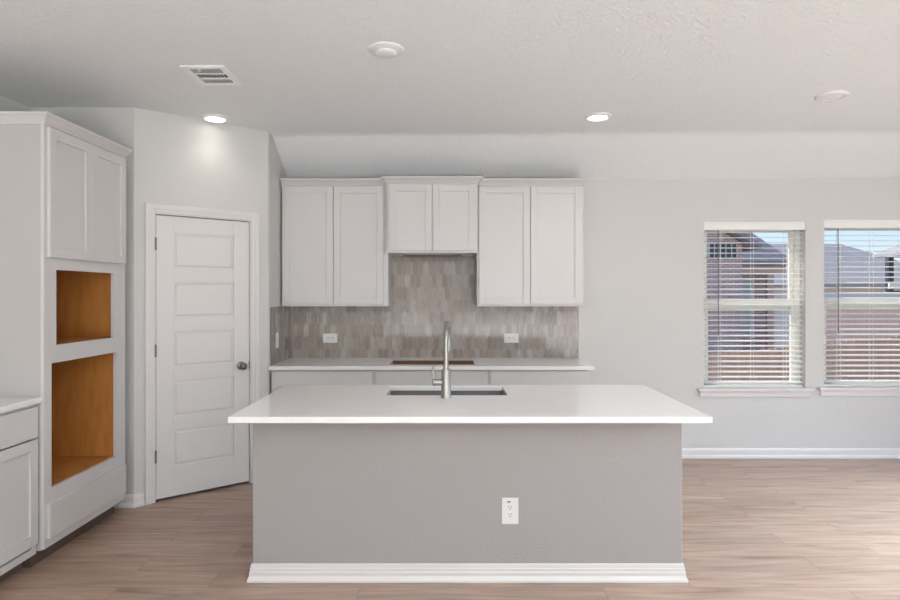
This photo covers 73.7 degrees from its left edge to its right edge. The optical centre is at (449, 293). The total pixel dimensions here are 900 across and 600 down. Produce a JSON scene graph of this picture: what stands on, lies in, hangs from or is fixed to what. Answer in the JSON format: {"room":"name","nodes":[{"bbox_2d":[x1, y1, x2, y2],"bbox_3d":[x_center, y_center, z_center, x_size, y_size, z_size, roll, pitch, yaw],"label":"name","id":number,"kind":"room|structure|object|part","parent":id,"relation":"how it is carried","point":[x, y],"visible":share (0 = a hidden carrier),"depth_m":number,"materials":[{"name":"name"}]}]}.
{"room":"kitchen","nodes":[
{"label":"kitchen","id":0,"kind":"room"},
{"bbox_2d":[0,95,29,110],"bbox_3d":[-2.980,0.087,0.458,0.120,2.785,9.915,0,0,0],"label":"wall","id":1,"kind":"structure","parent":0,"point":[6,104],"depth_m":3.99,"materials":[{"name":"white paint"}]},
{"bbox_2d":[30,108,133,493],"bbox_3d":[-2.558,0.087,4.224,0.724,2.785,0.110,0,0,0],"label":"wall","id":2,"kind":"structure","parent":0,"point":[116,125],"depth_m":4.17,"materials":[{"name":"white paint"}]},
{"bbox_2d":[114,492,144,507],"bbox_3d":[-2.526,1.435,4.179,0.783,0.090,0.060,0,0,0],"label":"baseboard","id":3,"kind":"structure","parent":2,"relation":"attached to","point":[131,500],"depth_m":4.16,"materials":[{"name":"white wood"}]},
{"bbox_2d":[134,108,267,501],"bbox_3d":[-1.860,0.087,4.518,0.962,2.785,0.110,0,0,-40],"label":"wall","id":4,"kind":"structure","parent":0,"point":[179,160],"depth_m":4.40,"materials":[{"name":"white paint"}]},
{"bbox_2d":[145,203,258,504],"bbox_3d":[-1.840,0.421,4.489,0.819,2.118,0.181,0,0,-40],"label":"door","id":5,"kind":"structure","parent":4,"relation":"in","point":[202,264],"depth_m":4.45,"materials":[{"name":"white wood"}]},
{"bbox_3d":[-1.595,0.555,4.623,0.064,0.064,0.076,0,0,-40],"label":"knob","id":6,"kind":"part","parent":5,"relation":"part of","materials":[{"name":"silver metal"}]},
{"bbox_2d":[268,132,287,394],"bbox_3d":[-1.500,0.087,5.099,0.110,2.785,0.633,0,0,0],"label":"wall","id":7,"kind":"structure","parent":0,"point":[276,170],"depth_m":4.94,"materials":[{"name":"white paint"}]},
{"bbox_2d":[0,0,899,179],"bbox_3d":[1.340,-1.223,0.458,8.760,0.643,10.155,0,0,0],"label":"ceiling","id":8,"kind":"structure","parent":0,"point":[690,89],"depth_m":3.60,"materials":[{"name":"white paint"}]},
{"bbox_2d":[180,65,242,85],"bbox_3d":[-1.404,-1.286,3.547,0.252,0.018,0.315,0,0,0],"label":"ceiling vent","id":9,"kind":"object","parent":8,"relation":"in","point":[205,75],"visible":1,"depth_m":3.53,"materials":[{"name":"white metal"}]},
{"bbox_2d":[201,114,228,122],"bbox_3d":[-1.722,-1.286,4.400,0.192,0.018,0.192,0,0,0],"label":"recessed light","id":10,"kind":"object","parent":8,"relation":"in","point":[214,118],"visible":1,"depth_m":4.37,"materials":[{"name":"white plastic"}]},
{"bbox_2d":[368,41,403,58],"bbox_3d":[-0.338,-1.278,3.171,0.192,0.034,0.192,0,0,0],"label":"smoke detector","id":11,"kind":"object","parent":8,"relation":"attached to","point":[383,49],"visible":1,"depth_m":3.13,"materials":[{"name":"white plastic"}]},
{"bbox_2d":[584,112,611,121],"bbox_3d":[1.076,-1.286,4.365,0.192,0.018,0.192,0,0,0],"label":"recessed light","id":12,"kind":"object","parent":8,"relation":"in","point":[597,116],"visible":1,"depth_m":4.33,"materials":[{"name":"white plastic"}]},
{"bbox_2d":[815,90,849,101],"bbox_3d":[2.485,-1.286,3.904,0.192,0.018,0.192,0,0,0],"label":"recessed light","id":13,"kind":"object","parent":8,"relation":"in","point":[834,95],"visible":1,"depth_m":3.88,"materials":[{"name":"white plastic"}]},
{"bbox_2d":[0,459,899,599],"bbox_3d":[1.340,1.555,0.458,8.760,0.150,10.155,0,0,0],"label":"floor","id":14,"kind":"structure","parent":0,"point":[753,529],"depth_m":3.40,"materials":[{"name":"brown wood"}]},
{"bbox_2d":[0,404,37,581],"bbox_3d":[-2.567,1.034,2.760,0.703,0.893,0.961,0,0,0],"label":"base cabinet","id":15,"kind":"object","parent":14,"relation":"on","point":[18,427],"visible":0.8,"depth_m":3.09,"materials":[{"name":"white wood"}]},
{"bbox_3d":[-2.224,0.686,2.760,0.019,0.164,0.937,0,0,0],"label":"drawer","id":16,"kind":"part","parent":15,"relation":"part of","materials":[{"name":"white wood"}]},
{"bbox_2d":[0,397,41,413],"bbox_3d":[-2.561,0.571,2.752,0.716,0.030,0.980,0,0,0],"label":"countertop","id":17,"kind":"structure","parent":15,"relation":"on","point":[7,404],"depth_m":3.11,"materials":[{"name":"stone"}]},
{"bbox_2d":[0,111,131,567],"bbox_3d":[-2.534,0.253,3.624,0.771,2.454,0.855,0,0,0],"label":"tall cabinet","id":18,"kind":"object","parent":14,"relation":"on","point":[63,195],"visible":0.99,"depth_m":3.51,"materials":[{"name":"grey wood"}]},
{"bbox_3d":[-2.534,-0.946,3.624,0.771,0.055,0.855,0,0,0],"label":"crown moulding","id":19,"kind":"part","parent":18,"relation":"part of","materials":[{"name":"white wood"}]},
{"bbox_3d":[-2.183,-0.554,3.455,0.019,0.709,0.384,0,0,0],"label":"door","id":20,"kind":"part","parent":18,"relation":"part of","materials":[{"name":"white wood"}]},
{"bbox_3d":[-2.204,0.232,3.647,0.019,2.300,0.809,0,0,0],"label":"frame","id":21,"kind":"part","parent":18,"relation":"part of","materials":[{"name":"white wood"}]},
{"bbox_3d":[-2.183,1.237,3.647,0.019,0.190,0.767,0,0,0],"label":"panel","id":22,"kind":"part","parent":18,"relation":"part of","materials":[{"name":"white wood"}]},
{"bbox_3d":[-2.183,-0.554,3.840,0.019,0.709,0.380,0,0,0],"label":"door","id":23,"kind":"part","parent":18,"relation":"part of","materials":[{"name":"white wood"}]},
{"bbox_2d":[271,370,373,392],"bbox_3d":[-1.022,1.043,5.103,0.822,0.874,0.615,0,0,0],"label":"base cabinet","id":24,"kind":"object","parent":14,"relation":"on","point":[279,378],"visible":0.21,"depth_m":4.79,"materials":[{"name":"white wood"}]},
{"bbox_3d":[-1.022,0.680,4.804,0.790,0.130,0.019,0,0,0],"label":"drawer","id":25,"kind":"part","parent":24,"relation":"part of","materials":[{"name":"white wood"}]},
{"bbox_2d":[374,364,487,384],"bbox_3d":[-0.151,1.043,5.103,0.916,0.874,0.615,0,0,0],"label":"base cabinet","id":26,"kind":"object","parent":14,"relation":"on","point":[381,377],"visible":0.11,"depth_m":4.79,"materials":[{"name":"white wood"}]},
{"bbox_3d":[-0.151,0.680,4.804,0.884,0.130,0.019,0,0,0],"label":"drawer","id":27,"kind":"part","parent":26,"relation":"part of","materials":[{"name":"white wood"}]},
{"bbox_2d":[269,358,594,369],"bbox_3d":[-0.147,0.618,5.092,2.594,0.085,0.644,0,0,0],"label":"countertop","id":28,"kind":"structure","parent":26,"relation":"on","point":[291,363],"depth_m":4.96,"materials":[{"name":"stone"}]},
{"bbox_2d":[247,423,687,582],"bbox_3d":[0.090,1.043,3.440,2.264,0.874,0.730,0,0,0],"label":"kitchen island","id":29,"kind":"object","parent":14,"relation":"on","point":[333,502],"visible":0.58,"depth_m":3.10,"materials":[{"name":"grey paint"}]},
{"bbox_3d":[0.090,1.435,3.430,2.264,0.090,0.710,0,0,0],"label":"baseboard","id":30,"kind":"part","parent":29,"relation":"part of","materials":[{"name":"white wood"}]},
{"bbox_2d":[228,385,712,422],"bbox_3d":[0.095,0.590,3.306,2.270,0.030,1.002,0,0,0],"label":"island countertop","id":31,"kind":"structure","parent":29,"relation":"on","point":[289,403],"depth_m":3.09,"materials":[{"name":"stone"}]},
{"bbox_2d":[432,321,450,397],"bbox_3d":[-0.047,0.364,3.421,0.110,0.422,0.242,0,0,0],"label":"kitchen faucet","id":32,"kind":"object","parent":31,"relation":"on","point":[444,382],"visible":1,"depth_m":3.32,"materials":[{"name":"silver metal"}]},
{"bbox_3d":[-0.072,0.490,3.330,0.056,0.040,0.040,0,0,0],"label":"handle","id":33,"kind":"part","parent":32,"relation":"part of","materials":[{"name":"silver metal"}]},
{"bbox_3d":[-0.016,0.285,3.428,0.029,0.265,0.224,0,0,4],"label":"spout","id":34,"kind":"part","parent":32,"relation":"part of","materials":[{"name":"silver metal"}]},
{"bbox_2d":[389,391,503,394],"bbox_3d":[-0.020,0.712,3.579,0.720,0.214,0.366,0,0,0],"label":"sink","id":35,"kind":"object","parent":31,"relation":"in","point":[391,392],"visible":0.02,"depth_m":3.75,"materials":[{"name":"silver metal"}]},
{"bbox_2d":[502,498,517,523],"bbox_3d":[0.310,1.118,3.092,0.085,0.136,0.008,0,0,0],"label":"wall outlet","id":36,"kind":"object","parent":29,"relation":"attached to","point":[509,505],"visible":1,"depth_m":3.09,"materials":[{"name":"white plastic"}]},
{"bbox_2d":[507,512,512,517],"bbox_3d":[0.310,1.137,3.090,0.033,0.029,0.002,0,0,0],"label":"receptacle","id":37,"kind":"object","parent":36,"relation":"attached to","point":[509,514],"depth_m":3.09,"materials":[{"name":"grey plastic"}]},
{"bbox_2d":[507,504,512,509],"bbox_3d":[0.310,1.099,3.090,0.033,0.029,0.002,0,0,0],"label":"receptacle","id":38,"kind":"object","parent":36,"relation":"attached to","point":[509,506],"depth_m":3.09,"materials":[{"name":"grey plastic"}]},
{"bbox_2d":[488,370,588,384],"bbox_3d":[0.713,1.043,5.103,0.808,0.874,0.615,0,0,0],"label":"base cabinet","id":39,"kind":"object","parent":14,"relation":"on","point":[495,377],"visible":0.13,"depth_m":4.79,"materials":[{"name":"white wood"}]},
{"bbox_2d":[394,177,899,447],"bbox_3d":[1.340,0.087,5.495,8.760,2.785,0.160,0,0,0],"label":"wall","id":40,"kind":"structure","parent":0,"point":[641,315],"depth_m":5.42,"materials":[{"name":"white paint"}]},
{"bbox_2d":[280,178,391,305],"bbox_3d":[-0.979,-0.435,5.239,0.908,1.080,0.351,0,0,0],"label":"upper cabinet","id":41,"kind":"object","parent":40,"relation":"attached to","point":[334,230],"visible":0.95,"depth_m":5.10,"materials":[{"name":"white wood"}]},
{"bbox_3d":[-1.205,-0.414,5.099,0.425,0.999,0.019,0,0,0],"label":"door","id":42,"kind":"part","parent":41,"relation":"part of","materials":[{"name":"white wood"}]},
{"bbox_3d":[-0.979,-0.948,5.086,0.908,0.055,0.046,0,0,0],"label":"crown moulding","id":43,"kind":"part","parent":41,"relation":"part of","materials":[{"name":"white wood"}]},
{"bbox_3d":[-0.776,-0.414,5.099,0.425,0.999,0.019,0,0,0],"label":"door","id":44,"kind":"part","parent":41,"relation":"part of","materials":[{"name":"white wood"}]},
{"bbox_2d":[270,256,578,365],"bbox_3d":[-0.140,0.116,5.113,2.609,0.918,0.603,0,0,0],"label":"tile backsplash","id":45,"kind":"structure","parent":40,"relation":"attached to","point":[428,292],"depth_m":5.41,"materials":[{"name":"beige tile"}]},
{"bbox_2d":[276,332,278,348],"bbox_3d":[-1.431,0.385,4.975,0.009,0.132,0.075,0,0,0],"label":"light switch","id":46,"kind":"object","parent":45,"relation":"attached to","point":[277,333],"visible":1,"depth_m":4.97,"materials":[{"name":"white plastic"}]},
{"bbox_2d":[323,333,337,342],"bbox_3d":[-1.078,0.397,5.402,0.130,0.085,0.008,0,0,0],"label":"wall outlet","id":47,"kind":"object","parent":45,"relation":"attached to","point":[327,337],"visible":1,"depth_m":5.40,"materials":[{"name":"white plastic"}]},
{"bbox_2d":[504,333,518,342],"bbox_3d":[0.553,0.397,5.402,0.130,0.085,0.008,0,0,0],"label":"wall outlet","id":48,"kind":"object","parent":45,"relation":"attached to","point":[508,337],"visible":1,"depth_m":5.40,"materials":[{"name":"white plastic"}]},
{"bbox_2d":[381,176,482,255],"bbox_3d":[-0.148,-0.653,5.191,0.845,0.644,0.446,0,0,0],"label":"upper cabinet","id":49,"kind":"object","parent":40,"relation":"attached to","point":[427,215],"visible":1,"depth_m":5.01,"materials":[{"name":"wood"},{"name":"paint"}]},
{"bbox_3d":[-0.329,-0.639,5.005,0.358,0.550,0.019,0,0,0],"label":"door","id":50,"kind":"part","parent":49,"relation":"part of","materials":[{"name":"white wood"}]},
{"bbox_3d":[-0.148,-0.948,5.191,0.845,0.055,0.445,0,0,0],"label":"crown moulding","id":51,"kind":"part","parent":49,"relation":"part of","materials":[{"name":"white wood"}]},
{"bbox_3d":[0.033,-0.639,5.005,0.358,0.550,0.019,0,0,0],"label":"door","id":52,"kind":"part","parent":49,"relation":"part of","materials":[{"name":"white wood"}]},
{"bbox_2d":[475,178,589,305],"bbox_3d":[0.705,-0.435,5.239,0.950,1.080,0.351,0,0,0],"label":"upper cabinet","id":53,"kind":"object","parent":40,"relation":"attached to","point":[530,230],"visible":0.95,"depth_m":5.10,"materials":[{"name":"white wood"}]},
{"bbox_3d":[0.463,-0.414,5.099,0.434,0.999,0.019,0,0,0],"label":"door","id":54,"kind":"part","parent":53,"relation":"part of","materials":[{"name":"white wood"}]},
{"bbox_3d":[0.705,-0.948,5.238,0.950,0.055,0.350,0,0,0],"label":"crown moulding","id":55,"kind":"part","parent":53,"relation":"part of","materials":[{"name":"white wood"}]},
{"bbox_3d":[0.901,-0.414,5.099,0.434,0.999,0.019,0,0,0],"label":"door","id":56,"kind":"part","parent":53,"relation":"part of","materials":[{"name":"white wood"}]},
{"bbox_2d":[697,230,814,396],"bbox_3d":[2.750,0.135,5.468,1.040,1.583,0.195,0,0,0],"label":"window","id":57,"kind":"structure","parent":40,"relation":"in","point":[792,247],"depth_m":5.51,"materials":[{"name":"white plastic"}]},
{"bbox_3d":[2.750,-0.236,5.549,0.832,0.757,0.026,0,0,0],"label":"sash","id":58,"kind":"part","parent":57,"relation":"part of","materials":[{"name":"glass"}]},
{"bbox_3d":[2.750,0.446,5.521,0.832,0.776,0.026,0,0,0],"label":"sash","id":59,"kind":"part","parent":57,"relation":"part of","materials":[{"name":"white plastic"}]},
{"bbox_2d":[704,221,804,386],"bbox_3d":[2.750,0.095,5.448,0.912,1.499,0.072,0,0,0],"label":"window blind","id":60,"kind":"object","parent":57,"relation":"attached to","point":[708,225],"visible":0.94,"depth_m":5.43,"materials":[{"name":"white plastic"}]},
{"bbox_3d":[2.748,0.116,5.457,0.004,1.416,0.053,0,0,0],"label":"ladder cord","id":61,"kind":"part","parent":60,"relation":"part of","materials":[{"name":"white fabric"}]},
{"bbox_3d":[2.748,0.835,5.457,0.896,0.018,0.052,0,0,0],"label":"rail","id":62,"kind":"part","parent":60,"relation":"part of","materials":[{"name":"white plastic"}]},
{"bbox_3d":[3.045,0.116,5.457,0.004,1.416,0.053,0,0,0],"label":"ladder cord","id":63,"kind":"part","parent":60,"relation":"part of","materials":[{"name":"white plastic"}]},
{"bbox_3d":[2.750,0.858,5.435,1.040,0.025,0.130,0,0,0],"label":"sill","id":64,"kind":"part","parent":57,"relation":"part of","materials":[{"name":"white"}]},
{"bbox_3d":[2.750,0.096,5.532,0.916,1.505,0.065,0,0,0],"label":"frame","id":65,"kind":"part","parent":57,"relation":"part of","materials":[{"name":"white plastic"}]},
{"bbox_2d":[682,448,899,458],"bbox_3d":[3.368,1.435,5.405,4.465,0.090,0.020,0,0,0],"label":"baseboard","id":66,"kind":"structure","parent":40,"relation":"attached to","point":[687,453],"depth_m":5.40,"materials":[{"name":"white wood"}]},
{"bbox_2d":[817,228,899,395],"bbox_3d":[3.833,0.121,5.468,1.040,1.593,0.195,0,0,0],"label":"window","id":67,"kind":"structure","parent":40,"relation":"in","point":[826,390],"depth_m":5.51,"materials":[{"name":"white plastic"}]},
{"bbox_3d":[3.833,0.850,5.435,1.040,0.025,0.130,0,0,0],"label":"sill","id":68,"kind":"part","parent":67,"relation":"part of","materials":[{"name":"white"}]},
{"bbox_2d":[824,219,899,385],"bbox_3d":[3.833,0.082,5.448,0.912,1.509,0.072,0,0,0],"label":"window blind","id":69,"kind":"object","parent":67,"relation":"attached to","point":[828,223],"visible":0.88,"depth_m":5.43,"materials":[{"name":"white plastic"}]},
{"bbox_3d":[3.534,0.103,5.457,0.004,1.426,0.053,0,0,0],"label":"ladder cord","id":70,"kind":"part","parent":69,"relation":"part of","materials":[{"name":"white fabric"}]},
{"bbox_3d":[3.831,0.827,5.457,0.896,0.018,0.052,0,0,0],"label":"rail","id":71,"kind":"part","parent":69,"relation":"part of","materials":[{"name":"white plastic"}]},
{"bbox_3d":[3.833,-0.252,5.549,0.832,0.762,0.026,0,0,0],"label":"sash","id":72,"kind":"part","parent":67,"relation":"part of","materials":[{"name":"white plastic"}]},
{"bbox_3d":[3.833,0.435,5.521,0.832,0.781,0.026,0,0,0],"label":"sash","id":73,"kind":"part","parent":67,"relation":"part of","materials":[{"name":"white plastic"}]},
{"label":"outside","id":74,"kind":"structure","parent":0,"visible":0},
{"bbox_3d":[17.500,2.480,47.793,85.000,1.500,84.415,0,0,0],"label":"ground","id":75,"kind":"structure","parent":74,"visible":0},
{"bbox_2d":[707,233,787,354],"bbox_3d":[7.375,-0.295,21.900,8.950,6.250,8.600,0,0,0],"label":"brick house","id":76,"kind":"structure","parent":75,"relation":"on","point":[711,247],"depth_m":18.00,"materials":[{"name":"brick"}]},
{"bbox_3d":[8.175,-1.295,17.985,0.810,0.410,0.010,0,0,0],"label":"pane","id":77,"kind":"part","parent":76,"relation":"part of","materials":[{"name":"clear glass"}]},
{"bbox_3d":[10.350,0.530,21.285,0.680,1.980,0.010,0,0,0],"label":"pane","id":78,"kind":"part","parent":76,"relation":"part of","materials":[{"name":"grey glass"}]},
{"bbox_3d":[11.050,1.065,20.780,0.200,3.530,0.160,0,0,0],"label":"porch post","id":79,"kind":"part","parent":76,"relation":"part of","materials":[{"name":"beige"}]},
{"bbox_2d":[708,336,899,380],"bbox_3d":[7.587,1.702,11.873,7.974,2.255,0.154,0,0,0],"label":"wooden fence","id":80,"kind":"object","parent":75,"relation":"on","point":[897,337],"visible":0.25,"depth_m":11.80,"materials":[{"name":"brown wood"}]},
{"bbox_2d":[770,244,899,293],"bbox_3d":[22.900,-0.295,41.000,17.600,6.250,10.000,0,0,0],"label":"house","id":81,"kind":"structure","parent":75,"relation":"on","point":[781,247],"depth_m":37.42,"materials":[{"name":"tan siding"},{"name":"gray shingle"}]},
{"bbox_2d":[774,294,899,348],"bbox_3d":[19.250,1.405,26.075,10.500,2.850,0.150,0,0,0],"label":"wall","id":82,"kind":"structure","parent":75,"relation":"on","point":[825,295],"depth_m":26.00,"materials":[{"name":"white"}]},
{"bbox_2d":[826,309,899,343],"bbox_3d":[13.872,1.602,17.073,7.344,2.456,0.154,0,0,0],"label":"wooden fence","id":83,"kind":"object","parent":75,"relation":"on","point":[827,310],"visible":0.07,"depth_m":17.00,"materials":[{"name":"brown wood"}]},
{"bbox_2d":[872,244,899,291],"bbox_3d":[28.100,-0.645,28.500,12.400,6.950,7.000,0,0,0],"label":"house","id":84,"kind":"structure","parent":75,"relation":"on","point":[887,269],"depth_m":30.85,"materials":[{"name":"beige"}]},
{"bbox_3d":[22.690,0.445,30.980,0.260,4.770,0.260,0,0,0],"label":"porch post","id":85,"kind":"part","parent":84,"relation":"part of","materials":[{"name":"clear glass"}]},
{"bbox_3d":[23.950,-0.410,29.950,4.100,0.300,0.100,0,0,0],"label":"porch rail","id":86,"kind":"part","parent":84,"relation":"part of","materials":[{"name":"white"}]}
]}

